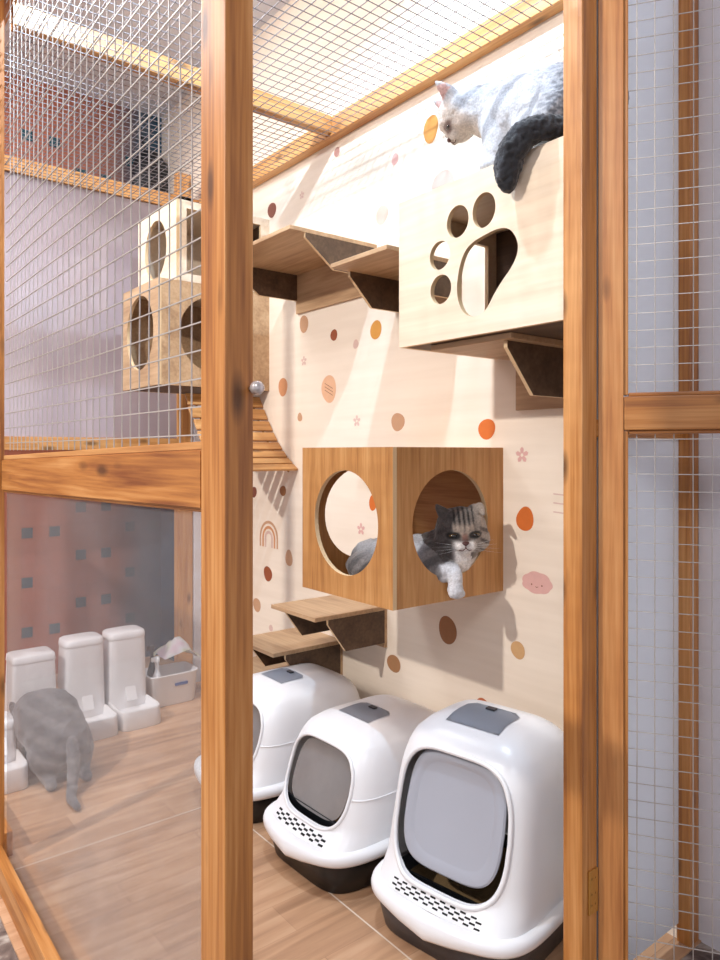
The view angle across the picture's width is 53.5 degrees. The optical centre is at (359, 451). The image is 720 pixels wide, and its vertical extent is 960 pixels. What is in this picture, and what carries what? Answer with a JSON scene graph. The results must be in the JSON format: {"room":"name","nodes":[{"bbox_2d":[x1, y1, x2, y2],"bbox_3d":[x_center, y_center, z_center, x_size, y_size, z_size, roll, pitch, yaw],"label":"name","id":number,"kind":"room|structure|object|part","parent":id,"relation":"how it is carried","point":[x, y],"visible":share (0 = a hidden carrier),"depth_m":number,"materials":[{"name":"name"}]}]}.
{"room":"cat boarding room","nodes":[
{"label":"cat boarding room","id":0,"kind":"room"},
{"bbox_2d":[4,71,173,682],"bbox_3d":[-2.261,-0.415,3.509,3.200,3.470,0.690,0,0,-38],"label":"wall","id":1,"kind":"structure","parent":0,"point":[72,566],"depth_m":4.28,"materials":[{"name":"grey paint"}]},
{"bbox_2d":[132,134,168,192],"bbox_3d":[-1.312,-1.753,4.469,0.252,0.506,0.168,0,0,-38],"label":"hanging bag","id":2,"kind":"object","parent":1,"relation":"hanging from","point":[164,174],"visible":0.32,"depth_m":4.40,"materials":[{"name":"black fabric"}]},
{"bbox_2d":[4,0,289,116],"bbox_3d":[-0.938,-2.200,-0.103,5.600,0.100,8.000,0,0,-38],"label":"ceiling","id":3,"kind":"structure","parent":0,"point":[263,7],"depth_m":3.75,"materials":[{"name":"paint"}]},
{"bbox_2d":[0,655,719,959],"bbox_3d":[-0.938,1.330,-0.103,5.600,0.060,8.000,0,0,-38],"label":"floor","id":4,"kind":"structure","parent":0,"point":[118,876],"depth_m":2.18,"materials":[{"name":"brown wood"}]},
{"bbox_2d":[4,711,28,794],"bbox_3d":[-1.440,1.194,2.851,0.160,0.212,0.340,0,0,-38],"label":"pet feeder","id":5,"kind":"object","parent":4,"relation":"on","point":[15,763],"visible":0.83,"depth_m":2.85,"materials":[{"name":"plastic"}]},
{"bbox_3d":[-1.436,1.180,2.854,0.050,0.060,0.030,0,0,-38],"label":"spout","id":6,"kind":"part","parent":5,"relation":"part of","materials":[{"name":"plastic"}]},
{"bbox_3d":[-1.496,1.105,2.922,0.150,0.034,0.150,0,0,-38],"label":"lid","id":7,"kind":"part","parent":5,"relation":"part of","materials":[{"name":"plastic"}]},
{"bbox_2d":[4,749,28,794],"bbox_3d":[-1.415,1.255,2.820,0.160,0.090,0.260,0,0,-38],"label":"bowl","id":8,"kind":"object","parent":5,"relation":"on","point":[15,764],"depth_m":2.75,"materials":[{"name":"plastic"}]},
{"bbox_2d":[4,646,55,711],"bbox_3d":[-1.450,1.107,3.200,0.202,0.387,0.340,0,0,-38],"label":"pet feeder","id":9,"kind":"object","parent":4,"relation":"on","point":[30,669],"visible":0.41,"depth_m":3.21,"materials":[{"name":"plastic"}]},
{"bbox_3d":[-1.506,0.930,3.270,0.189,0.034,0.150,0,0,-38],"label":"lid","id":10,"kind":"part","parent":9,"relation":"part of","materials":[{"name":"plastic"}]},
{"bbox_2d":[9,688,93,810],"bbox_3d":[-1.220,1.137,2.888,0.716,0.331,0.256,0,0,38],"label":"cat","id":11,"kind":"object","parent":4,"relation":"on","point":[52,732],"visible":0.95,"depth_m":2.81},
{"bbox_2d":[57,632,117,740],"bbox_3d":[-1.282,1.091,3.358,0.202,0.417,0.340,0,0,-38],"label":"pet feeder","id":12,"kind":"object","parent":4,"relation":"on","point":[80,655],"visible":0.75,"depth_m":3.36,"materials":[{"name":"plastic"}]},
{"bbox_3d":[-1.338,0.900,3.429,0.189,0.034,0.150,0,0,-38],"label":"lid","id":13,"kind":"part","parent":12,"relation":"part of","materials":[{"name":"plastic"}]},
{"bbox_3d":[-1.278,1.180,3.361,0.050,0.060,0.030,0,0,-38],"label":"spout","id":14,"kind":"part","parent":12,"relation":"part of","materials":[{"name":"plastic"}]},
{"bbox_2d":[85,704,117,740],"bbox_3d":[-1.258,1.255,3.327,0.202,0.090,0.260,0,0,-38],"label":"bowl","id":15,"kind":"object","parent":12,"relation":"on","point":[102,721],"depth_m":3.27,"materials":[{"name":"plastic"}]},
{"bbox_2d":[102,625,160,731],"bbox_3d":[-1.124,1.091,3.496,0.202,0.417,0.340,0,0,-38],"label":"pet feeder","id":16,"kind":"object","parent":4,"relation":"on","point":[123,646],"visible":0.9,"depth_m":3.49,"materials":[{"name":"plastic"}]},
{"bbox_3d":[-1.179,0.900,3.567,0.189,0.034,0.150,0,0,-38],"label":"lid","id":17,"kind":"part","parent":16,"relation":"part of","materials":[{"name":"plastic"}]},
{"bbox_3d":[-1.120,1.180,3.499,0.050,0.060,0.030,0,0,-38],"label":"spout","id":18,"kind":"part","parent":16,"relation":"part of","materials":[{"name":"plastic"}]},
{"bbox_2d":[107,694,160,731],"bbox_3d":[-1.099,1.255,3.465,0.202,0.090,0.260,0,0,-38],"label":"bowl","id":19,"kind":"object","parent":16,"relation":"on","point":[136,711],"depth_m":3.40,"materials":[{"name":"plastic"}]},
{"bbox_2d":[145,661,197,707],"bbox_3d":[-1.002,1.219,3.745,0.270,0.162,0.187,0,0,-38],"label":"storage box","id":20,"kind":"object","parent":4,"relation":"on","point":[177,683],"visible":0.77,"depth_m":3.69,"materials":[{"name":"plastic"}]},
{"bbox_2d":[147,645,154,676],"bbox_3d":[-1.087,1.144,3.729,0.050,0.270,0.048,0,0,-38],"label":"spray bottle","id":21,"kind":"object","parent":20,"relation":"in","point":[151,669],"visible":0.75,"depth_m":3.72,"materials":[{"name":"black plastic"}]},
{"bbox_2d":[151,656,161,677],"bbox_3d":[-1.041,1.164,3.663,0.057,0.230,0.054,0,0,-38],"label":"spray bottle","id":22,"kind":"object","parent":20,"relation":"in","point":[156,659],"visible":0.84,"depth_m":3.65,"materials":[{"name":"white plastic"}]},
{"bbox_2d":[154,636,200,659],"bbox_3d":[-0.957,1.044,3.793,0.240,0.133,0.170,0,0,-38],"label":"bag","id":23,"kind":"object","parent":20,"relation":"on","point":[178,645],"visible":0.94,"depth_m":3.75,"materials":[{"name":"white plastic"}]},
{"bbox_2d":[194,663,359,822],"bbox_3d":[-0.301,1.078,2.772,0.652,0.444,0.456,0,0,-38],"label":"box","id":24,"kind":"object","parent":4,"relation":"on","point":[285,698],"visible":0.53,"depth_m":2.61,"materials":[{"name":"white plastic"}]},
{"bbox_2d":[253,743,278,822],"bbox_3d":[-0.295,1.248,2.777,0.602,0.104,0.422,0,0,-38],"label":"tray","id":25,"kind":"object","parent":24,"relation":"on","point":[261,801],"depth_m":2.49,"materials":[{"name":"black plastic"}]},
{"bbox_2d":[253,663,359,788],"bbox_3d":[-0.295,1.021,2.777,0.590,0.316,0.410,0,0,-38],"label":"hood","id":26,"kind":"object","parent":24,"relation":"attached to","point":[285,698],"depth_m":2.62,"materials":[{"name":"white plastic"}]},
{"bbox_2d":[263,694,434,893],"bbox_3d":[0.016,1.078,2.382,0.652,0.444,0.466,0,0,-40],"label":"box","id":27,"kind":"object","parent":4,"relation":"on","point":[330,821],"visible":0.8,"depth_m":2.22,"materials":[{"name":"white plastic"}]},
{"bbox_2d":[273,779,384,893],"bbox_3d":[0.022,1.248,2.387,0.602,0.104,0.432,0,0,-40],"label":"tray","id":28,"kind":"object","parent":27,"relation":"on","point":[341,876],"depth_m":2.12,"materials":[{"name":"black plastic"}]},
{"bbox_2d":[0,0,698,959],"bbox_3d":[-0.737,-0.130,2.807,1.455,2.860,3.482,0,0,-38],"label":"cage","id":29,"kind":"object","parent":4,"relation":"on","point":[69,246],"visible":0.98,"depth_m":1.80,"materials":[{"name":"brown wood"}]},
{"bbox_3d":[-1.139,-0.130,2.235,0.043,2.860,0.040,0,0,-38],"label":"post","id":30,"kind":"part","parent":29,"relation":"part of","materials":[{"name":"brown wood"}]},
{"bbox_3d":[-1.524,1.260,2.779,0.047,0.080,1.250,0,0,-38],"label":"sill","id":31,"kind":"part","parent":29,"relation":"part of","materials":[{"name":"brown wood"}]},
{"bbox_3d":[-1.071,-1.460,2.204,0.050,0.080,2.713,0,0,-38],"label":"rail","id":32,"kind":"part","parent":29,"relation":"part of","materials":[{"name":"brown wood"}]},
{"bbox_3d":[-0.838,1.260,1.847,0.031,0.080,1.863,0,0,-38],"label":"sill","id":33,"kind":"part","parent":29,"relation":"part of","materials":[{"name":"brown wood"}]},
{"bbox_3d":[-1.462,-0.715,3.650,1.110,1.278,0.010,0,0,-38],"label":"glass","id":34,"kind":"part","parent":29,"relation":"part of","materials":[{"name":"clear glass"}]},
{"bbox_3d":[-1.463,-0.043,3.652,1.110,0.065,0.045,0,0,-38],"label":"rail","id":35,"kind":"part","parent":29,"relation":"part of","materials":[{"name":"brown wood"}]},
{"bbox_3d":[-0.661,0.057,1.680,0.045,0.121,1.383,0,0,-38],"label":"rail","id":36,"kind":"part","parent":29,"relation":"part of","materials":[{"name":"brown wood"}]},
{"bbox_3d":[-0.994,-0.130,4.025,0.090,2.860,0.050,0,0,-38],"label":"post","id":37,"kind":"part","parent":29,"relation":"part of","materials":[{"name":"brown wood"}]},
{"bbox_3d":[-0.206,-0.130,1.107,0.048,2.860,0.081,0,0,-38],"label":"post","id":38,"kind":"part","parent":29,"relation":"part of","materials":[{"name":"brown wood"}]},
{"bbox_3d":[-0.157,-0.096,1.075,0.022,0.022,0.028,0,0,-38],"label":"knob","id":39,"kind":"part","parent":29,"relation":"part of","materials":[{"name":"silver metal"}]},
{"bbox_3d":[0.508,-0.130,1.652,0.058,2.860,0.051,0,0,-38],"label":"post","id":40,"kind":"part","parent":29,"relation":"part of","materials":[{"name":"brown wood"}]},
{"bbox_3d":[0.687,-0.055,1.786,0.388,0.040,0.040,0,0,-38],"label":"rail","id":41,"kind":"part","parent":29,"relation":"part of","materials":[{"name":"brown wood"}]},
{"bbox_2d":[588,0,719,959],"bbox_3d":[0.920,-0.105,1.532,0.822,2.690,0.067,0,0,18],"label":"door","id":42,"kind":"structure","parent":29,"relation":"attached to","point":[693,412],"depth_m":1.64,"materials":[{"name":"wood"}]},
{"bbox_3d":[0.936,-0.088,1.544,0.689,0.077,0.035,0,0,18],"label":"rail","id":43,"kind":"part","parent":42,"relation":"part of","materials":[{"name":"brown wood"}]},
{"bbox_3d":[0.873,-0.130,1.903,0.049,2.860,0.035,0,0,-38],"label":"post","id":44,"kind":"part","parent":29,"relation":"part of","materials":[{"name":"brown wood"}]},
{"bbox_2d":[371,699,562,959],"bbox_3d":[0.337,1.015,1.999,0.506,0.570,0.552,0,0,42],"label":"box","id":45,"kind":"object","parent":4,"relation":"on","point":[471,868],"visible":0.84,"depth_m":1.86,"materials":[{"name":"white plastic"}]},
{"bbox_2d":[380,834,562,959],"bbox_3d":[0.343,1.248,2.005,0.472,0.104,0.502,0,0,42],"label":"tray","id":46,"kind":"object","parent":45,"relation":"on","point":[539,949],"depth_m":1.87,"materials":[{"name":"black plastic"}]},
{"bbox_2d":[162,0,676,937],"bbox_3d":[-0.187,-0.415,3.341,0.151,3.470,3.524,0,0,-38],"label":"wall","id":47,"kind":"structure","parent":0,"point":[340,375],"depth_m":2.80,"materials":[{"name":"beige paint"}]},
{"bbox_2d":[123,277,268,393],"bbox_3d":[-0.817,-0.543,3.554,0.576,0.479,0.450,0,0,-38],"label":"box","id":48,"kind":"object","parent":47,"relation":"attached to","point":[260,303],"visible":0.59,"depth_m":3.48,"materials":[{"name":"brown wood"}]},
{"bbox_3d":[-1.037,-0.543,3.380,0.015,0.479,0.450,0,0,-38],"label":"panel","id":49,"kind":"part","parent":48,"relation":"part of","materials":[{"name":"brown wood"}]},
{"bbox_3d":[-0.811,-0.311,3.559,0.561,0.015,0.420,0,0,-38],"label":"panel","id":50,"kind":"part","parent":48,"relation":"part of","materials":[{"name":"brown wood"}]},
{"bbox_3d":[-0.945,-0.543,3.729,0.561,0.479,0.015,0,0,-38],"label":"panel","id":51,"kind":"part","parent":48,"relation":"part of","materials":[{"name":"brown wood"}]},
{"bbox_3d":[-0.811,-0.775,3.559,0.561,0.015,0.420,0,0,-38],"label":"panel","id":52,"kind":"part","parent":48,"relation":"part of","materials":[{"name":"brown wood"}]},
{"bbox_2d":[138,198,268,291],"bbox_3d":[-0.786,-0.970,3.584,0.490,0.371,0.460,0,0,-38],"label":"box","id":53,"kind":"object","parent":48,"relation":"on","point":[260,225],"visible":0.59,"depth_m":3.52,"materials":[{"name":"brown wood"}]},
{"bbox_3d":[-0.972,-0.970,3.437,0.015,0.371,0.460,0,0,-38],"label":"panel","id":54,"kind":"part","parent":53,"relation":"part of","materials":[{"name":"white wood"}]},
{"bbox_3d":[-0.918,-0.970,3.764,0.475,0.371,0.015,0,0,-38],"label":"panel","id":55,"kind":"part","parent":53,"relation":"part of","materials":[{"name":"brown wood"}]},
{"bbox_3d":[-0.780,-1.147,3.589,0.475,0.015,0.430,0,0,-38],"label":"panel","id":56,"kind":"part","parent":53,"relation":"part of","materials":[{"name":"brown wood"}]},
{"bbox_3d":[-0.642,-0.970,3.414,0.475,0.371,0.015,0,0,-38],"label":"panel","id":57,"kind":"part","parent":53,"relation":"part of","materials":[{"name":"white wood"}]},
{"bbox_3d":[-0.598,-0.970,3.733,0.010,0.341,0.430,0,0,-38],"label":"panel","id":58,"kind":"part","parent":53,"relation":"part of","materials":[{"name":"brown wood"}]},
{"bbox_2d":[185,393,297,471],"bbox_3d":[-0.566,-0.092,3.365,0.406,0.372,0.373,0,0,-38],"label":"ramp","id":59,"kind":"object","parent":47,"relation":"attached to","point":[268,455],"visible":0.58,"depth_m":3.38,"materials":[{"name":"brown wood"}]},
{"bbox_2d":[253,656,288,673],"bbox_3d":[-0.496,1.086,3.329,0.349,0.166,0.310,0,0,-38],"label":"wall shelf","id":60,"kind":"object","parent":47,"relation":"attached to","point":[258,666],"visible":0.02,"depth_m":3.34,"materials":[{"name":"brown wood"}]},
{"bbox_2d":[253,628,342,674],"bbox_3d":[-0.307,0.891,3.091,0.349,0.166,0.310,0,0,-38],"label":"wall shelf","id":61,"kind":"object","parent":47,"relation":"attached to","point":[286,645],"visible":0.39,"depth_m":3.03,"materials":[{"name":"brown wood"}]},
{"bbox_3d":[-0.175,0.899,3.195,0.012,0.150,0.310,0,0,-38],"label":"plate","id":62,"kind":"part","parent":61,"relation":"part of","materials":[{"name":"brown wood"}]},
{"bbox_2d":[253,225,376,313],"bbox_3d":[-0.275,-0.742,2.994,0.417,0.196,0.580,0,0,-38],"label":"wall shelf","id":63,"kind":"object","parent":47,"relation":"attached to","point":[291,262],"visible":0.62,"depth_m":3.09,"materials":[{"name":"brown wood"}]},
{"bbox_3d":[-0.116,-0.734,3.120,0.012,0.180,0.580,0,0,-38],"label":"plate","id":64,"kind":"part","parent":63,"relation":"part of","materials":[{"name":"brown wood"}]},
{"bbox_2d":[271,595,386,650],"bbox_3d":[-0.125,0.695,2.860,0.349,0.166,0.310,0,0,-38],"label":"wall shelf","id":65,"kind":"object","parent":47,"relation":"attached to","point":[354,624],"visible":0.91,"depth_m":2.79,"materials":[{"name":"brown wood"}]},
{"bbox_3d":[0.007,0.703,2.965,0.012,0.150,0.310,0,0,-38],"label":"plate","id":66,"kind":"part","parent":65,"relation":"part of","materials":[{"name":"brown wood"}]},
{"bbox_2d":[331,244,461,312],"bbox_3d":[0.127,-0.594,2.541,0.349,0.156,0.310,0,0,-38],"label":"wall shelf","id":67,"kind":"object","parent":47,"relation":"attached to","point":[374,273],"visible":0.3,"depth_m":2.58,"materials":[{"name":"brown wood"}]},
{"bbox_3d":[0.259,-0.586,2.645,0.012,0.140,0.310,0,0,-38],"label":"plate","id":68,"kind":"part","parent":67,"relation":"part of","materials":[{"name":"brown wood"}]},
{"bbox_2d":[302,447,502,610],"bbox_3d":[0.140,0.224,2.416,0.486,0.477,0.472,0,0,-38],"label":"cube","id":69,"kind":"object","parent":47,"relation":"attached to","point":[405,484],"visible":0.94,"depth_m":2.27,"materials":[{"name":"brown wood"}]},
{"bbox_3d":[0.004,0.224,2.600,0.471,0.477,0.015,0,0,-38],"label":"panel","id":70,"kind":"part","parent":69,"relation":"part of","materials":[{"name":"brown wood"}]},
{"bbox_3d":[-0.045,0.224,2.270,0.015,0.477,0.472,0,0,-38],"label":"panel","id":71,"kind":"part","parent":69,"relation":"part of","materials":[{"name":"brown wood"}]},
{"bbox_2d":[346,502,498,598],"bbox_3d":[0.188,0.306,2.324,0.529,0.291,0.232,0,0,28],"label":"cat","id":72,"kind":"object","parent":69,"relation":"in","point":[449,550],"visible":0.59,"depth_m":2.24},
{"bbox_3d":[0.327,0.224,2.563,0.010,0.447,0.442,0,0,-38],"label":"panel","id":73,"kind":"part","parent":69,"relation":"part of","materials":[{"name":"brown wood"}]},
{"bbox_3d":[0.287,0.224,2.241,0.471,0.477,0.015,0,0,-38],"label":"panel","id":74,"kind":"part","parent":69,"relation":"part of","materials":[{"name":"brown wood"}]},
{"bbox_2d":[431,332,562,410],"bbox_3d":[0.454,-0.223,2.091,0.394,0.176,0.300,0,0,-38],"label":"wall shelf","id":75,"kind":"object","parent":47,"relation":"attached to","point":[537,361],"visible":0.66,"depth_m":1.99,"materials":[{"name":"brown wood"}]},
{"bbox_2d":[399,136,562,358],"bbox_3d":[0.468,-0.528,2.046,0.430,0.433,0.587,0,0,-38],"label":"box","id":76,"kind":"object","parent":75,"relation":"on","point":[520,231],"visible":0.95,"depth_m":1.91,"materials":[{"name":"brown wood"}]},
{"bbox_3d":[0.296,-0.528,2.275,0.415,0.433,0.015,0,0,-38],"label":"panel","id":77,"kind":"part","parent":76,"relation":"part of","materials":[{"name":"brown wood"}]},
{"bbox_3d":[0.474,-0.738,2.050,0.415,0.015,0.557,0,0,-38],"label":"panel","id":78,"kind":"part","parent":76,"relation":"part of","materials":[{"name":"brown wood"}]},
{"bbox_3d":[0.474,-0.320,2.050,0.415,0.015,0.557,0,0,-38],"label":"panel","id":79,"kind":"part","parent":76,"relation":"part of","materials":[{"name":"brown wood"}]},
{"bbox_3d":[0.632,-0.528,2.176,0.010,0.403,0.557,0,0,-38],"label":"panel","id":80,"kind":"part","parent":76,"relation":"part of","materials":[{"name":"brown wood"}]},
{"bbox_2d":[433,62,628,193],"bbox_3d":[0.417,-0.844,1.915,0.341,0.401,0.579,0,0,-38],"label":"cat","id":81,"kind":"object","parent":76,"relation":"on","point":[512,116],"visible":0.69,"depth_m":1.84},
{"bbox_3d":[0.603,-0.215,2.210,0.012,0.160,0.300,0,0,-38],"label":"plate","id":82,"kind":"part","parent":75,"relation":"part of","materials":[{"name":"brown wood"}]},
{"bbox_2d":[699,0,719,951],"bbox_3d":[2.310,-0.415,0.215,0.108,3.470,4.474,0,0,-38],"label":"wall","id":83,"kind":"structure","parent":0,"point":[705,16],"depth_m":1.89,"materials":[{"name":"white paint"}]}
]}

